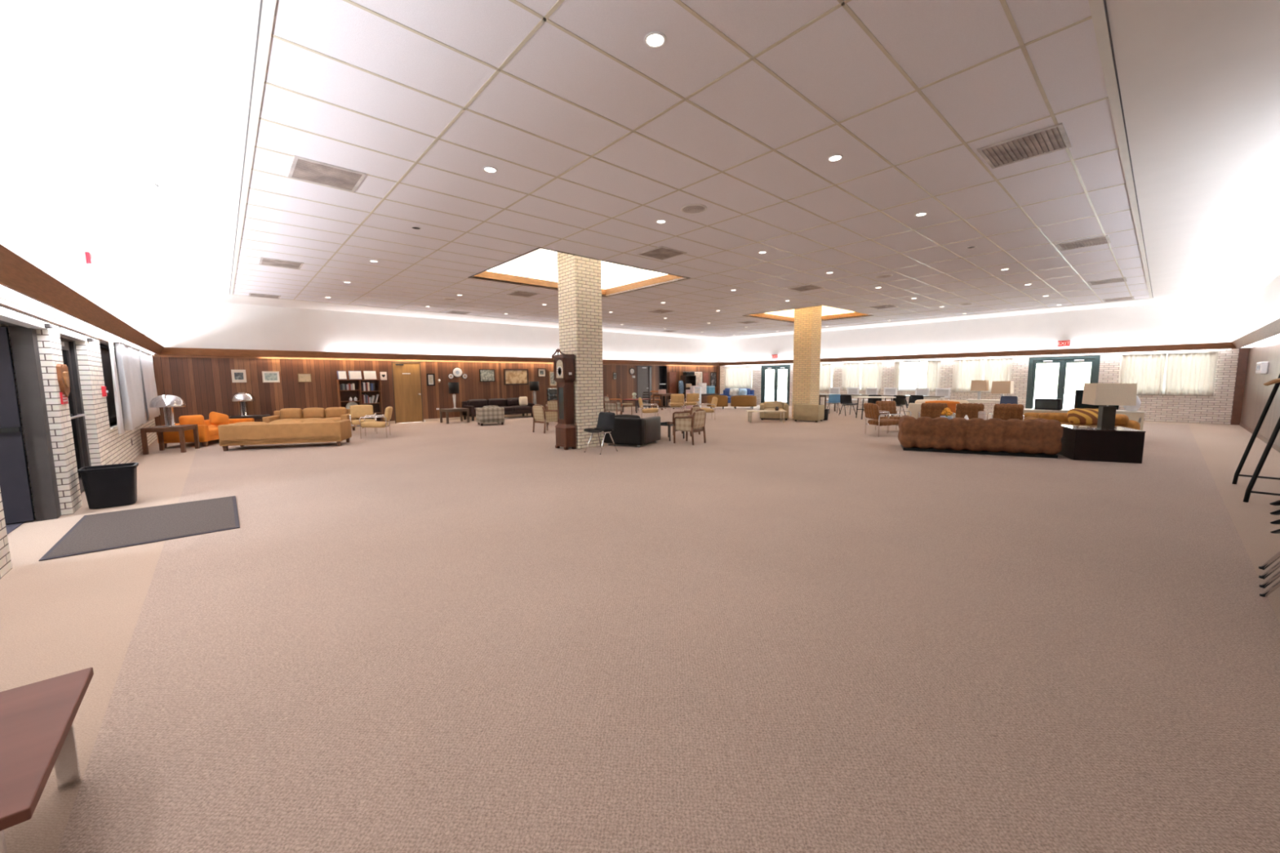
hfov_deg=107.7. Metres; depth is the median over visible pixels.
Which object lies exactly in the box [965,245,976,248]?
recessed light
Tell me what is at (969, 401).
console table
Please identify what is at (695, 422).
armchair
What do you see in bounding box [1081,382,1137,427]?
table lamp
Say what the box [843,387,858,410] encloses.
chair
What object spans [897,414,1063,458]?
tufted sofa
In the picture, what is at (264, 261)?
ceiling vent
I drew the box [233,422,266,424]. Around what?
cushion
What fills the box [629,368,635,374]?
wall clock
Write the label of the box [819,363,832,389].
curtain
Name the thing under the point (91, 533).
floor mat
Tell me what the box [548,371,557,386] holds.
framed print
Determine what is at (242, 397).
mushroom lamp
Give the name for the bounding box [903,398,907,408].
shell chair
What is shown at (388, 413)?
lounge chair
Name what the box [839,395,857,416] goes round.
shell chair
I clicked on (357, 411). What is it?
lounge chair
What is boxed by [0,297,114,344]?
trim
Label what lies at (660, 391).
storage box
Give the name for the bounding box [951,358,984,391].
curtain
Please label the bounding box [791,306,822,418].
brick column
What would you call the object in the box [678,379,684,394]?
jacket
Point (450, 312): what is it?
ceiling vent
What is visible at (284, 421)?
cushion
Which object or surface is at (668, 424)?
coffee table
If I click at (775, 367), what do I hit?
door
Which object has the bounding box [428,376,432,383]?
print
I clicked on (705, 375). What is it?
poster
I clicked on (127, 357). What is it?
curtain
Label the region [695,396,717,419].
lounge chair
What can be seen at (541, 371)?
framed print
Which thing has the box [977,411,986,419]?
carton
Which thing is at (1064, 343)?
exit sign
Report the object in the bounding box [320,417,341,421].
seat cushion
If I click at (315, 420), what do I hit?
cushion
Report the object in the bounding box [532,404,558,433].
armchair
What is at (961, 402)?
cushion
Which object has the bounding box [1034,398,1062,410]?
television
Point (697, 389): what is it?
carton
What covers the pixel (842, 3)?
grid
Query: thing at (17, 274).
trim
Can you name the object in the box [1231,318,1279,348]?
trim
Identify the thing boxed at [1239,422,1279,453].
baseboard
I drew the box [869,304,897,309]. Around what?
ceiling vent
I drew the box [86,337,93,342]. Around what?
bracket
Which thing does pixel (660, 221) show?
recessed light
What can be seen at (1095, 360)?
door
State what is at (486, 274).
trim
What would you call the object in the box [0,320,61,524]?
door
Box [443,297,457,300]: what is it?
ceiling speaker
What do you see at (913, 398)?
shell chair
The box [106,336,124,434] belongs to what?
curtain
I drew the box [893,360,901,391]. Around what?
curtain
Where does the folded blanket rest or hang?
on the sofa at (914, 408)
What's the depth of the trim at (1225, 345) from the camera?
16.10 m
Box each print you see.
[231,369,246,382]
[262,371,279,382]
[297,373,311,382]
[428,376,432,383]
[479,368,494,382]
[537,368,546,377]
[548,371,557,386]
[613,372,617,379]
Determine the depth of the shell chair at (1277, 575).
2.93 m
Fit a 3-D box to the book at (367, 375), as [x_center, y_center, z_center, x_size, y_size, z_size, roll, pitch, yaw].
[-8.540,-1.621,14.779,0.340,0.261,0.128,-6,8,-42]
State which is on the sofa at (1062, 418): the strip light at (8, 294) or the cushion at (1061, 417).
the cushion at (1061, 417)
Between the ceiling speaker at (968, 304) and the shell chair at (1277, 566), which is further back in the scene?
the ceiling speaker at (968, 304)
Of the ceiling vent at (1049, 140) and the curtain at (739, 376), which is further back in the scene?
the curtain at (739, 376)
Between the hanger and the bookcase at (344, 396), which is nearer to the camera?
the hanger
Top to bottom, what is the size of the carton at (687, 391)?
0.260 m
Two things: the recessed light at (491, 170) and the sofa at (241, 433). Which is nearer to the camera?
the recessed light at (491, 170)
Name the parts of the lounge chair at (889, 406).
frame, backrest, seat, frame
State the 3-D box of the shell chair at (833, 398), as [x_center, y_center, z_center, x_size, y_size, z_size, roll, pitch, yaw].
[7.599,-0.894,18.361,0.464,0.765,0.500,0,6,7]
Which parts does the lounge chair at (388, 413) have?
frame, seat, frame, backrest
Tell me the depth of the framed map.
18.25 m
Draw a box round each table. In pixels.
[0,666,93,852]
[140,424,199,454]
[230,414,271,419]
[440,408,469,423]
[622,398,649,413]
[653,393,674,409]
[653,405,682,416]
[660,422,684,440]
[701,393,719,395]
[746,409,786,422]
[818,393,835,411]
[822,393,944,404]
[853,396,896,419]
[965,399,999,403]
[1057,425,1146,463]
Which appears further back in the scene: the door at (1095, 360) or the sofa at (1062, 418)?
the door at (1095, 360)
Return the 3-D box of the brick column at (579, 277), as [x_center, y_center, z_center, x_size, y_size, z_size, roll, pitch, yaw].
[-1.238,-1.822,9.768,0.640,4.479,0.640,-6,8,-42]
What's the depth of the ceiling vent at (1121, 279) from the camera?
10.60 m
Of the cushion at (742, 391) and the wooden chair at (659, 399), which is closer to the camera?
the wooden chair at (659, 399)
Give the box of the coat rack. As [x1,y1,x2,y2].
[1231,373,1279,502]
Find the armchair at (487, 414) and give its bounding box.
[475,405,504,426]
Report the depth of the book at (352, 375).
14.48 m
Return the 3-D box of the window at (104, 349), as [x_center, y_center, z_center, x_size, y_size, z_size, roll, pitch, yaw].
[-9.965,-0.816,9.041,0.220,1.350,5.580,-6,8,-42]
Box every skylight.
[487,248,666,288]
[764,305,853,317]
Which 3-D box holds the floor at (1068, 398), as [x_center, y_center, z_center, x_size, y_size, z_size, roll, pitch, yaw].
[20.368,-1.865,31.606,29.700,0.100,60.000,-6,8,-42]
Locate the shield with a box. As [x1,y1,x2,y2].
[56,364,70,396]
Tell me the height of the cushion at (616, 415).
0.260 m
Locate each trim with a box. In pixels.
[0,244,164,354]
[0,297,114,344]
[0,306,49,329]
[58,327,86,341]
[157,347,719,365]
[230,0,1152,337]
[467,247,689,297]
[471,271,685,296]
[716,365,719,394]
[719,342,1236,365]
[742,305,874,323]
[749,305,871,322]
[1230,348,1248,425]
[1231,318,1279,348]
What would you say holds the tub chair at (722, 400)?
on the floor at (766, 635)
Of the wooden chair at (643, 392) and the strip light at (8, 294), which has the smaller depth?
the strip light at (8, 294)
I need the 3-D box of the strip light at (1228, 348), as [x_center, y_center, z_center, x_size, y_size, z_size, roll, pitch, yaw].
[10.561,-2.776,19.507,0.160,0.010,17.601,-6,8,-42]
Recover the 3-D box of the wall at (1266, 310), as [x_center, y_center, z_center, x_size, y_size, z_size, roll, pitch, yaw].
[8.465,-0.995,5.323,23.007,3.581,0.300,-6,8,-42]
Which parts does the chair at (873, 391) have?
backrest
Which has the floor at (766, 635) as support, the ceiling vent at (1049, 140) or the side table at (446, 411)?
the side table at (446, 411)
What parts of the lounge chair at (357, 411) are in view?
backrest, seat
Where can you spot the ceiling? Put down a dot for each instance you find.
(100, 100)
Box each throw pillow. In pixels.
[178,414,204,425]
[208,411,229,426]
[519,396,528,405]
[1066,408,1098,424]
[1115,413,1128,425]
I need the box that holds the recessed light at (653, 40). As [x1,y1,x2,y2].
[644,31,666,48]
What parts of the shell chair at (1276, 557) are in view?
leg frame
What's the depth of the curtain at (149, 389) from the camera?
10.12 m
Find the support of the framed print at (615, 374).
attached to the wall at (206, 385)
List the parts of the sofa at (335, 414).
arm, arm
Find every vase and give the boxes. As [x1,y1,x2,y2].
[631,392,636,399]
[1123,395,1141,411]
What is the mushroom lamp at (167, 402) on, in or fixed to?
on the side table at (181, 428)
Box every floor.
[0,403,1279,852]
[764,389,1075,408]
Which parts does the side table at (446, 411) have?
leg, leg, leg, leg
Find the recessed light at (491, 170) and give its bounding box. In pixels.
[482,166,497,173]
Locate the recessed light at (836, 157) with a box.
[826,154,843,162]
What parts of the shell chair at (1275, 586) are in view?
leg frame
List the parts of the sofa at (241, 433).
leg, seat, leg, arm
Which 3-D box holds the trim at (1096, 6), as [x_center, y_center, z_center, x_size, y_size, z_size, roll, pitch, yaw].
[2.140,-3.384,12.171,19.150,0.012,14.910,-6,8,-42]
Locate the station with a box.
[101,386,108,396]
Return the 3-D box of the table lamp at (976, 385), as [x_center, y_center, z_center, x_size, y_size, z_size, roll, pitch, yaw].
[11.769,-1.266,16.199,0.440,0.665,0.440,-6,8,-42]
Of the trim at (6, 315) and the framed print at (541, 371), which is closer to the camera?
the trim at (6, 315)
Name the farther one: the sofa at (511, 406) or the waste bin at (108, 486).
the sofa at (511, 406)
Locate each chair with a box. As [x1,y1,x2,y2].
[349,404,377,433]
[359,406,392,439]
[583,412,617,454]
[607,395,622,412]
[619,394,632,414]
[637,391,651,410]
[638,397,658,417]
[649,391,661,408]
[667,394,684,411]
[682,393,699,406]
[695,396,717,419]
[706,395,728,408]
[730,395,756,408]
[826,386,839,409]
[826,394,840,413]
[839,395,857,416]
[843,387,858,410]
[861,387,878,408]
[863,403,902,436]
[867,395,881,404]
[875,400,911,432]
[881,387,897,400]
[893,395,906,416]
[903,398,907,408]
[907,395,923,405]
[915,387,929,399]
[917,402,948,418]
[934,387,951,399]
[951,403,984,419]
[986,403,1024,420]
[1000,395,1017,404]
[1258,500,1279,569]
[1258,509,1279,579]
[1258,519,1279,588]
[1259,528,1279,596]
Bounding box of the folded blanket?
[924,400,959,413]
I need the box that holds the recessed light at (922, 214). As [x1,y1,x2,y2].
[915,212,927,217]
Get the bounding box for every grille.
[682,205,705,213]
[875,275,890,277]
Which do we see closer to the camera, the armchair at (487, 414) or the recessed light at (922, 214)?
the recessed light at (922, 214)
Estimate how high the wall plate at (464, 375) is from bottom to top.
0.193 m
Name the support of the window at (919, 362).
attached to the wall at (1221, 320)
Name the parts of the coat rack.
post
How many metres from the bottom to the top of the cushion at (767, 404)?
0.290 m
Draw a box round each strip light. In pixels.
[0,284,154,353]
[735,348,1231,365]
[1241,333,1279,347]
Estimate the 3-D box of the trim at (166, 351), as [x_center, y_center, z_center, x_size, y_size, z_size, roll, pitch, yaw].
[-3.736,-2.678,18.855,22.037,0.178,0.145,-6,8,-42]
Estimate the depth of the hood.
9.32 m
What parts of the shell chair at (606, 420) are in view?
leg frame, leg frame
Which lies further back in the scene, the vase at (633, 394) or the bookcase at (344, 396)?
the vase at (633, 394)
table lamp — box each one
[448,382,459,408]
[528,381,538,404]
[970,380,988,399]
[991,381,1013,399]
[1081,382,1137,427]
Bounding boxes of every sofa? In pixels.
[157,417,254,448]
[217,419,351,451]
[262,407,356,430]
[462,397,534,421]
[719,388,754,403]
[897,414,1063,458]
[906,399,968,418]
[1021,412,1140,430]
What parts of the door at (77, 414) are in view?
glass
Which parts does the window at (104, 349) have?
pane, sill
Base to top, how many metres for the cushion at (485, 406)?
0.270 m
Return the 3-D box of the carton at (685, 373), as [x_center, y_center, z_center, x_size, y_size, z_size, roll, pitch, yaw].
[2.555,-2.778,24.461,0.624,0.200,0.264,-6,8,-42]
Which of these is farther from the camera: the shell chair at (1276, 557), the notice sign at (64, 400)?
the notice sign at (64, 400)
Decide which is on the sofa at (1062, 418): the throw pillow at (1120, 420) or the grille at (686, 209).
the throw pillow at (1120, 420)
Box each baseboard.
[423,406,637,422]
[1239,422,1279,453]
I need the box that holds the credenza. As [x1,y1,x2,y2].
[1023,408,1146,431]
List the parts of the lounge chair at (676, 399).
seat, backrest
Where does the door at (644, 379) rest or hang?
in the wall at (206, 385)
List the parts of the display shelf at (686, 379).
panel, panel, panel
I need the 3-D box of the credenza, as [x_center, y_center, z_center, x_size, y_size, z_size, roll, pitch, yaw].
[10.181,-0.097,11.092,2.440,0.600,0.530,2,6,26]
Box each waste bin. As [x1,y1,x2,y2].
[77,462,138,509]
[822,408,829,420]
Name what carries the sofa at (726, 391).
on the floor at (766, 635)
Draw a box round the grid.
[233,0,1149,336]
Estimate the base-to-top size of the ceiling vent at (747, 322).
0.012 m
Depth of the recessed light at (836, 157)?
4.54 m
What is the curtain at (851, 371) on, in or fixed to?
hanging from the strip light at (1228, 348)
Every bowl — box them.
[940,407,953,419]
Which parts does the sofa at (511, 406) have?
arm, seat, arm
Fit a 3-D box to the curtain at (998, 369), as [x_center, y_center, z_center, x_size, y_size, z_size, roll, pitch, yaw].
[12.953,-1.861,16.938,0.091,1.240,0.840,-6,8,-42]
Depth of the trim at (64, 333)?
5.68 m
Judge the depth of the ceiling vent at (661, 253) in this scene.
7.92 m
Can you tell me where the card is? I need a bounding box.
[379,372,386,380]
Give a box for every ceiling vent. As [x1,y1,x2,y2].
[248,293,280,298]
[258,257,303,269]
[287,155,366,192]
[445,311,471,315]
[506,290,540,297]
[636,246,687,260]
[648,309,674,313]
[662,330,677,332]
[738,320,759,324]
[787,284,823,291]
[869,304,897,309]
[977,123,1071,168]
[1056,235,1111,250]
[1087,277,1127,285]
[1102,296,1134,302]
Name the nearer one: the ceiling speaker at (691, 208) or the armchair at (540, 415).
the ceiling speaker at (691, 208)
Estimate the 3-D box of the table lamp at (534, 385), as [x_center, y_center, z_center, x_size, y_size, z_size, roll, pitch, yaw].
[-4.127,-1.298,18.272,0.360,0.925,0.360,-6,8,-42]
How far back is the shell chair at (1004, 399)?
15.22 m
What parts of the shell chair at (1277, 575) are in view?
leg frame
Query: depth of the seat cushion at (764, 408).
15.64 m
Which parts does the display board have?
panel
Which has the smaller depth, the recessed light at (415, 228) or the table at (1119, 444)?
the recessed light at (415, 228)
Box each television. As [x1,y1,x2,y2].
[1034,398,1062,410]
[1073,389,1119,409]
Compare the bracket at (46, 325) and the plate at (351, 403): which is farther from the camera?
the plate at (351, 403)
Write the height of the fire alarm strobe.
0.160 m
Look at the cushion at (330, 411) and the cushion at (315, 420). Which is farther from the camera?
the cushion at (330, 411)
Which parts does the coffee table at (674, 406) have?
frame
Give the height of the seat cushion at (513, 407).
0.200 m
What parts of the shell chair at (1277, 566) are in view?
leg frame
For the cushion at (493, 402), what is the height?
0.340 m
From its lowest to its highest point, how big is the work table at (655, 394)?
0.720 m
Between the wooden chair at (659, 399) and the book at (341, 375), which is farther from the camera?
the wooden chair at (659, 399)
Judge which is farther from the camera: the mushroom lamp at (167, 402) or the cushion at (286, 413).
the cushion at (286, 413)
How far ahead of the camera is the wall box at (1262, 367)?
10.17 m
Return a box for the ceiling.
[0,0,1279,340]
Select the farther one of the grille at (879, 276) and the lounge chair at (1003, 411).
the lounge chair at (1003, 411)
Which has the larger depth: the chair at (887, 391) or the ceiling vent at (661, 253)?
the chair at (887, 391)
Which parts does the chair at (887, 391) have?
backrest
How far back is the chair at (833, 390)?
20.78 m
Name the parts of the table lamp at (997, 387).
lamp shade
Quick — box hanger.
[1266,378,1279,386]
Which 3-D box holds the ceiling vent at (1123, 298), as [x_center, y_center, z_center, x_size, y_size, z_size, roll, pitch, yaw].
[13.455,-3.574,13.143,0.600,0.012,0.600,-6,8,-42]
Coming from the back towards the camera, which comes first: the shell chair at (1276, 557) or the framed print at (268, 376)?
the framed print at (268, 376)
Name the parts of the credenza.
door, door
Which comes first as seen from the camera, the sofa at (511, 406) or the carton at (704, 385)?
the sofa at (511, 406)
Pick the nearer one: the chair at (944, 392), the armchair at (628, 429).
the armchair at (628, 429)
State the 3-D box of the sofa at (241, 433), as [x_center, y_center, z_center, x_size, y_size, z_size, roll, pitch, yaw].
[-7.650,0.148,10.202,2.180,0.580,0.800,-2,6,-17]
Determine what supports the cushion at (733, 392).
on the sofa at (726, 391)
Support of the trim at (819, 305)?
attached to the ceiling
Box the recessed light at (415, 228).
[410,226,422,230]
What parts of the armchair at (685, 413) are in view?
panel, arm, rail, backrest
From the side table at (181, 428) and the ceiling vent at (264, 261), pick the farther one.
the side table at (181, 428)
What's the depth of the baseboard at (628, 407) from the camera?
16.91 m
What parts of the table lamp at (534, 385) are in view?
lamp shade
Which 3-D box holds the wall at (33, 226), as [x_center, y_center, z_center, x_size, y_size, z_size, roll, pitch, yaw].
[-6.230,-0.816,4.736,0.300,3.581,19.001,-6,8,-42]
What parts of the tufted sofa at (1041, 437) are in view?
arm, seat, arm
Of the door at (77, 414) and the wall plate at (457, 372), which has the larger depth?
the wall plate at (457, 372)
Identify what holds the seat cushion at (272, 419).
on the sofa at (335, 414)
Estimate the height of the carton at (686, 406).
0.720 m
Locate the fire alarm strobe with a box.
[84,252,94,265]
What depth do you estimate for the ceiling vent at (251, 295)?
11.53 m
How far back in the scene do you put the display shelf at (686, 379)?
24.69 m
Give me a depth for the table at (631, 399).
19.74 m
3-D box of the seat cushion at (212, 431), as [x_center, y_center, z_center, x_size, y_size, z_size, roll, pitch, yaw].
[-9.992,0.123,10.678,0.710,0.200,0.827,-2,6,-14]
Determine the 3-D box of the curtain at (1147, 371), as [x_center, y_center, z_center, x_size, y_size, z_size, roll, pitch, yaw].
[15.333,-1.600,14.289,0.114,1.260,0.980,-6,8,-42]
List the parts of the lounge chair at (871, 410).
backrest, frame, seat, frame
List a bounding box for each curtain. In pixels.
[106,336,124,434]
[112,339,147,431]
[138,348,159,421]
[724,365,752,388]
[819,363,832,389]
[841,362,861,390]
[861,361,883,391]
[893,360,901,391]
[926,360,942,391]
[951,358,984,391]
[983,357,1013,392]
[1119,352,1167,395]
[1164,351,1219,395]
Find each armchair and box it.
[475,405,504,426]
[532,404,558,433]
[546,400,557,425]
[603,395,622,414]
[603,414,660,447]
[672,404,700,436]
[673,408,706,445]
[760,400,788,420]
[793,404,824,422]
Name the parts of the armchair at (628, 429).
arm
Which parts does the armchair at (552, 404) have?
backrest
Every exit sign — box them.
[771,354,778,359]
[1057,339,1071,346]
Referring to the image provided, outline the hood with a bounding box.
[554,357,574,379]
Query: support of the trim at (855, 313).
attached to the ceiling
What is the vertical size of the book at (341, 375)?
0.261 m
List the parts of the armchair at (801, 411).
seat, arm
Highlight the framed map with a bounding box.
[503,368,528,385]
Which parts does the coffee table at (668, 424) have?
leg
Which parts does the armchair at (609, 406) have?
backrest, panel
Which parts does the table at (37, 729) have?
leg, leg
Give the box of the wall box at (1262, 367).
[1255,361,1268,373]
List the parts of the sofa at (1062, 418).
arm, arm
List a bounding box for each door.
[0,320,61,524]
[60,337,91,493]
[391,361,425,423]
[636,365,652,408]
[658,365,666,406]
[760,364,790,405]
[1025,355,1100,408]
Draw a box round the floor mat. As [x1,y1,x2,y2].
[38,495,239,560]
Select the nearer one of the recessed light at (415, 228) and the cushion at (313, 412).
the recessed light at (415, 228)
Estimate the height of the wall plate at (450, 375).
0.193 m
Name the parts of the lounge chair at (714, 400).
frame, seat, backrest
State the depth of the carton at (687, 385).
24.33 m
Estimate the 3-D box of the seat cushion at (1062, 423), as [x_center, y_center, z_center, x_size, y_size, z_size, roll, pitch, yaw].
[9.053,0.008,10.094,0.627,0.200,0.600,2,6,26]
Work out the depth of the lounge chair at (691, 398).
20.07 m
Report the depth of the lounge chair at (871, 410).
11.09 m
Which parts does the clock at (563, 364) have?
plinth panel, trunk door, door glass, cornice, hood moulding, plinth moulding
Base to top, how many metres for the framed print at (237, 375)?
0.350 m
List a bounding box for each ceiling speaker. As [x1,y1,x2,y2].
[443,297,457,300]
[680,204,706,213]
[875,274,892,278]
[959,302,972,305]
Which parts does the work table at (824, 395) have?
leg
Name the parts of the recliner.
backrest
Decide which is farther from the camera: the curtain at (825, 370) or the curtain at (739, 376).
the curtain at (739, 376)
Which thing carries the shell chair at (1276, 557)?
on the shell chair at (1277, 566)
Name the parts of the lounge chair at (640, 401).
backrest, frame, seat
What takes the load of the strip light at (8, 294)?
attached to the wall at (33, 226)
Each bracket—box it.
[44,323,53,328]
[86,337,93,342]
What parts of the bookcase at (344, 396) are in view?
panel, shelf, panel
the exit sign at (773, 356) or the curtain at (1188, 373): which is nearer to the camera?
the curtain at (1188, 373)
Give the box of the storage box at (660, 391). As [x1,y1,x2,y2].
[657,389,666,394]
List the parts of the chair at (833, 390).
backrest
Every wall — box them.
[0,143,156,578]
[141,296,718,435]
[718,295,1255,424]
[1240,274,1279,446]
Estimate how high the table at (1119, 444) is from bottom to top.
0.520 m
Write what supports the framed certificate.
attached to the wall at (206, 385)
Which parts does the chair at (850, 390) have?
backrest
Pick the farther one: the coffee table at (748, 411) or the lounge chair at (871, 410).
the coffee table at (748, 411)
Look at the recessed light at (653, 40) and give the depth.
2.94 m
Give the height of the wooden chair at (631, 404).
0.822 m
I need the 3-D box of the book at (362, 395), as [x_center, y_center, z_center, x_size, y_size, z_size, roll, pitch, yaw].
[-8.695,-0.867,14.666,0.030,0.271,0.160,-6,8,-42]
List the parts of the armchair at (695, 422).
leg, arm, panel, seat, leg, seat rail, rail, backrest, leg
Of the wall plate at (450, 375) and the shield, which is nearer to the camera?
the shield
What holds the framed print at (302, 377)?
attached to the wall at (206, 385)
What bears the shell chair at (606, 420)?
on the floor at (766, 635)
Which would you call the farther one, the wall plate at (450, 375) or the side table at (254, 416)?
the wall plate at (450, 375)
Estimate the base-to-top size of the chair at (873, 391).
0.971 m
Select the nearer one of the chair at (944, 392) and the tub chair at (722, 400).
the chair at (944, 392)
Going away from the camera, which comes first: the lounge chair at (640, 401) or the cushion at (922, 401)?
the cushion at (922, 401)
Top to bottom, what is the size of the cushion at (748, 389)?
0.470 m
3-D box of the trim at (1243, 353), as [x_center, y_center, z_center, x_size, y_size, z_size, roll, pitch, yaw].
[16.629,-1.096,12.961,0.100,2.105,0.160,-6,8,-42]
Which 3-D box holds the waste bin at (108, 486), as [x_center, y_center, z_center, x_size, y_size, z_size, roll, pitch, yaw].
[-6.098,0.685,5.394,0.444,0.459,0.324,-6,8,-42]
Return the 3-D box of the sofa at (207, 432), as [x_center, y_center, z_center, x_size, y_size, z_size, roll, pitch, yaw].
[-10.163,0.125,11.068,0.880,0.490,1.950,-2,6,-14]
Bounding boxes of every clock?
[551,348,576,449]
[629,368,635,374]
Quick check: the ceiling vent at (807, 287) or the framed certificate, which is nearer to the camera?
the ceiling vent at (807, 287)
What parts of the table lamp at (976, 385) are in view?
lamp shade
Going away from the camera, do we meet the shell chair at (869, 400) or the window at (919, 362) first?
the shell chair at (869, 400)
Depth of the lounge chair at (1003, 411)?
10.54 m
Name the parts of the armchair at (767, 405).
arm, seat, arm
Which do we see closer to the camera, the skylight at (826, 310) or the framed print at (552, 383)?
the skylight at (826, 310)
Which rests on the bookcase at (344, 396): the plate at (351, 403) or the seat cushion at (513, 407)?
the plate at (351, 403)
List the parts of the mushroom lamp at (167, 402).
lamp shade, stem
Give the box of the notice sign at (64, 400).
[59,392,68,404]
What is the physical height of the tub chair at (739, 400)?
0.640 m
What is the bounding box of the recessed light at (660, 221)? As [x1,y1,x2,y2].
[655,219,666,223]
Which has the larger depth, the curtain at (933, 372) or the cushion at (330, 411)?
the curtain at (933, 372)
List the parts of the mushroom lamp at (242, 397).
lamp shade, stem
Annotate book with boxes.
[337,370,346,379]
[348,371,361,379]
[361,394,364,403]
[363,371,376,379]
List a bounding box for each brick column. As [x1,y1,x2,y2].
[557,252,604,448]
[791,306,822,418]
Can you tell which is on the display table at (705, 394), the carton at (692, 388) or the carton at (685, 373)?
the carton at (692, 388)
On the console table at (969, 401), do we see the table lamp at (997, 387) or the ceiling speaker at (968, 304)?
the table lamp at (997, 387)
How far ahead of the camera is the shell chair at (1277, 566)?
2.92 m
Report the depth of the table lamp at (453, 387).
15.47 m
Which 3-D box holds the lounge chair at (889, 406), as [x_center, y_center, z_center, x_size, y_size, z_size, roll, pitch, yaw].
[6.537,-0.273,12.127,0.600,0.778,0.681,-1,6,-5]
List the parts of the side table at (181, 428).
leg, leg, leg, leg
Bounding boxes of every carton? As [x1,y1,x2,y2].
[683,371,694,375]
[685,383,691,387]
[685,389,690,393]
[685,393,693,408]
[690,386,698,393]
[694,386,701,407]
[698,382,706,394]
[706,386,715,393]
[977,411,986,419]
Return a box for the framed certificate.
[426,373,435,386]
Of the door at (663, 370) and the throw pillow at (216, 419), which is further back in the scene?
the door at (663, 370)
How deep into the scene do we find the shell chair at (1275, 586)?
2.94 m
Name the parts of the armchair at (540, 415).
leg, backrest, rail, leg, seat, arm, panel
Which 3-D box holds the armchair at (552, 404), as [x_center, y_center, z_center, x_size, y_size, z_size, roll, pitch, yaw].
[-2.716,-0.458,14.862,0.534,0.766,0.556,-2,6,-15]
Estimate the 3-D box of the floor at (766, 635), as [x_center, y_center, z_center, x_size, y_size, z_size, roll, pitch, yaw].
[1.463,0.256,11.751,25.107,0.104,19.001,-6,8,-42]
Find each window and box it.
[99,343,124,429]
[898,360,927,391]
[972,359,987,392]
[1162,353,1168,395]
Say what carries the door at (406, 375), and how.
in the wall at (206, 385)
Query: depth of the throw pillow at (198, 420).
10.39 m
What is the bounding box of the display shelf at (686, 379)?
[680,375,695,405]
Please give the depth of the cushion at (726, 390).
24.97 m
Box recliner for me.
[545,387,557,407]
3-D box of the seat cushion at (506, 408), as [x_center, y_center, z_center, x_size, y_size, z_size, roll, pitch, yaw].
[-5.145,-0.641,17.211,0.729,0.200,0.690,-6,8,-42]
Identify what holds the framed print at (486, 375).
attached to the wall at (206, 385)
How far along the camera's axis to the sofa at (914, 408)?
12.48 m
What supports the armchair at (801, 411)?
on the floor at (766, 635)
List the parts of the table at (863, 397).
leg, leg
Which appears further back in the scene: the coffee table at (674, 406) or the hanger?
the coffee table at (674, 406)
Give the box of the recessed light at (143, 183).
[139,181,158,187]
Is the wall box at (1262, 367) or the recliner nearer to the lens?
the wall box at (1262, 367)
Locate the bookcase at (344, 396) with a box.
[336,379,383,426]
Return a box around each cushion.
[208,426,218,435]
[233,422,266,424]
[268,420,301,423]
[271,417,299,422]
[280,408,302,418]
[295,417,323,422]
[302,407,325,417]
[303,419,333,422]
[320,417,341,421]
[324,407,346,417]
[466,399,487,407]
[482,405,498,408]
[487,398,506,406]
[498,406,513,411]
[506,397,519,406]
[510,405,531,410]
[614,414,639,417]
[724,388,729,395]
[728,388,738,395]
[738,388,746,395]
[738,388,750,395]
[764,400,783,408]
[764,408,784,413]
[915,399,939,403]
[942,400,968,404]
[1037,412,1069,422]
[1060,422,1080,425]
[1080,424,1123,426]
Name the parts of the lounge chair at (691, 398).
seat, backrest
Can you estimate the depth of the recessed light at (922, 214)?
6.13 m
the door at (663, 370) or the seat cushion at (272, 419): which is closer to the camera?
the seat cushion at (272, 419)
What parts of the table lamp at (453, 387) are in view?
lamp shade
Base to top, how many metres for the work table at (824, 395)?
0.720 m
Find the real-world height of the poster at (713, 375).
0.800 m
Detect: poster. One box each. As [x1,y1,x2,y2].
[694,372,702,386]
[702,372,708,384]
[710,372,716,386]
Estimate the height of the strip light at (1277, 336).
0.010 m
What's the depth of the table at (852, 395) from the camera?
17.96 m
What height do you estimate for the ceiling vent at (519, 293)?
0.012 m
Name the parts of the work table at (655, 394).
leg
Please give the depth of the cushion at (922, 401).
12.52 m
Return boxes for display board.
[668,372,675,406]
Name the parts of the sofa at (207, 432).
arm, seat, leg, arm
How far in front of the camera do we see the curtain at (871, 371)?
20.21 m
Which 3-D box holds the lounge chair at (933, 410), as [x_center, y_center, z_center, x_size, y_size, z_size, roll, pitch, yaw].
[7.173,-0.210,11.459,0.600,0.778,0.681,3,7,28]
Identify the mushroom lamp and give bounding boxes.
[149,395,186,426]
[229,391,255,416]
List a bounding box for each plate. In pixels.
[346,401,357,408]
[448,373,453,378]
[452,367,462,377]
[462,373,467,378]

